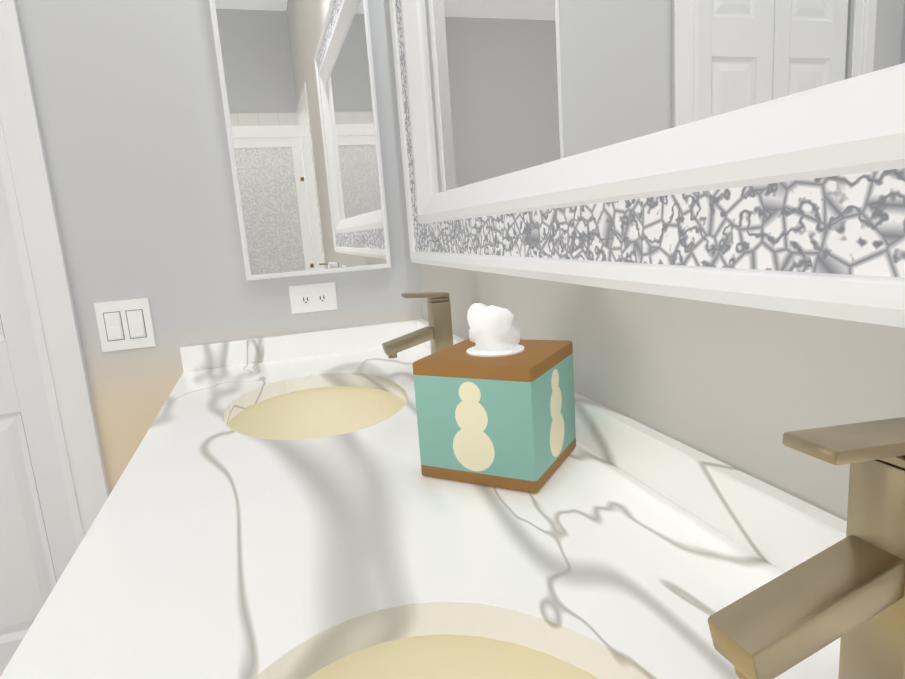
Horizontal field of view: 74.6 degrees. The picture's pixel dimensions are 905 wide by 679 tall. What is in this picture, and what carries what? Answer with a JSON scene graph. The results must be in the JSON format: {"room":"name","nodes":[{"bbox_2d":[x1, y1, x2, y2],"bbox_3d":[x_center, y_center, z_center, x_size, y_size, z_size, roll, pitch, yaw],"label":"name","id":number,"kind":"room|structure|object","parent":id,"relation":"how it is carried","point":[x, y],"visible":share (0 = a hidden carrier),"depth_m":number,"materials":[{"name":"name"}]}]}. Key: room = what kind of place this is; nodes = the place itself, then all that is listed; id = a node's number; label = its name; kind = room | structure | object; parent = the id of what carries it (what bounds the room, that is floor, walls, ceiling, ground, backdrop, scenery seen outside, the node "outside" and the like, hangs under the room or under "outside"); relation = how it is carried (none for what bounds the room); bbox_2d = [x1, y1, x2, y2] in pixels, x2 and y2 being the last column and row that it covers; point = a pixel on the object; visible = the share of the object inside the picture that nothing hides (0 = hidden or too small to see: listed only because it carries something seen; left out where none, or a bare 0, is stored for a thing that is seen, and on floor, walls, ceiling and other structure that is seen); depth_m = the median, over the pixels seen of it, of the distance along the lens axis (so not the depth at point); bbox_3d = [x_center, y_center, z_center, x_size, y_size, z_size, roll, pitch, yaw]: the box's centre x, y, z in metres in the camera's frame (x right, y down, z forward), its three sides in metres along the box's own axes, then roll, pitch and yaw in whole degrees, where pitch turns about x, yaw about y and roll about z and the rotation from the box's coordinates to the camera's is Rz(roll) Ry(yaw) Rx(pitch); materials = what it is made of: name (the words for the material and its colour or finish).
{"room":"bathroom","nodes":[
{"label":"bathroom","id":0,"kind":"room"},
{"bbox_2d":[16,0,422,493],"bbox_3d":[-0.969,-0.487,1.353,1.750,2.875,0.120,-7,11,-17],"label":"wall","id":1,"kind":"structure","parent":0,"point":[129,101],"depth_m":1.41,"materials":[{"name":"paint"}]},
{"bbox_2d":[0,168,76,676],"bbox_3d":[-1.255,-0.029,1.297,0.595,2.012,0.035,-7,11,-17],"label":"closet door","id":2,"kind":"structure","parent":1,"relation":"in","point":[28,580],"depth_m":1.42,"materials":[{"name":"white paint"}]},
{"bbox_2d":[0,0,109,547],"bbox_3d":[-1.248,-0.067,1.257,0.773,2.125,0.020,-7,11,-17],"label":"trim","id":3,"kind":"structure","parent":1,"relation":"attached to","point":[30,200],"depth_m":1.35,"materials":[{"name":"white wood"}]},
{"bbox_2d":[94,298,155,351],"bbox_3d":[-0.780,-0.034,1.417,0.116,0.118,0.011,-7,11,-17],"label":"light switch","id":4,"kind":"object","parent":1,"relation":"attached to","point":[124,324],"visible":1,"depth_m":1.42,"materials":[{"name":"white plastic"}]},
{"bbox_2d":[209,0,390,280],"bbox_3d":[-0.370,-0.629,1.433,0.360,0.940,0.047,-7,11,-17],"label":"mirror","id":5,"kind":"object","parent":1,"relation":"attached to","point":[297,84],"visible":1,"depth_m":1.44,"materials":[{"name":"white mirror"}]},
{"bbox_2d":[289,282,337,313],"bbox_3d":[-0.360,-0.108,1.542,0.118,0.072,0.009,-7,11,-17],"label":"electrical outlet","id":6,"kind":"object","parent":1,"relation":"attached to","point":[306,298],"visible":1,"depth_m":1.54,"materials":[{"name":"white plastic"}]},
{"bbox_2d":[419,263,904,520],"bbox_3d":[0.361,-0.377,0.247,0.120,2.875,4.640,-7,11,-17],"label":"wall","id":7,"kind":"structure","parent":0,"point":[743,389],"depth_m":0.57,"materials":[{"name":"paint"}]},
{"bbox_2d":[389,0,904,327],"bbox_3d":[0.123,-0.549,0.684,0.039,0.967,1.648,-7,11,-17],"label":"mirror","id":8,"kind":"object","parent":7,"relation":"attached to","point":[747,153],"visible":1,"depth_m":0.57,"materials":[{"name":"white mirror"}]},
{"bbox_3d":[-2.135,1.157,1.119,4.740,0.100,7.320,-7,11,-17],"label":"floor","id":9,"kind":"structure","parent":0,"visible":0},
{"bbox_2d":[0,319,846,678],"bbox_3d":[-0.087,0.565,0.771,0.656,0.900,1.828,-7,11,-17],"label":"bathroom vanity","id":10,"kind":"object","parent":9,"relation":"on","point":[278,507],"visible":0.96,"depth_m":0.56,"materials":[{"name":"white stone"}]},
{"bbox_2d":[382,292,452,358],"bbox_3d":[-0.066,-0.001,1.159,0.141,0.183,0.048,-7,11,-17],"label":"faucet","id":11,"kind":"object","parent":10,"relation":"on","point":[437,332],"visible":0.83,"depth_m":1.15,"materials":[{"name":"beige metal"}]},
{"bbox_2d":[413,303,575,492],"bbox_3d":[0.056,0.056,0.745,0.152,0.205,0.152,2,12,29],"label":"tissue box","id":12,"kind":"object","parent":10,"relation":"on","point":[494,399],"visible":1,"depth_m":0.69,"materials":[{"name":"teal paper"}]},
{"bbox_2d":[708,417,904,678],"bbox_3d":[0.204,0.137,0.317,0.141,0.183,0.048,-7,11,-17],"label":"faucet","id":13,"kind":"object","parent":10,"relation":"on","point":[849,589],"visible":1,"depth_m":0.31,"materials":[{"name":"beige metal"}]}
]}

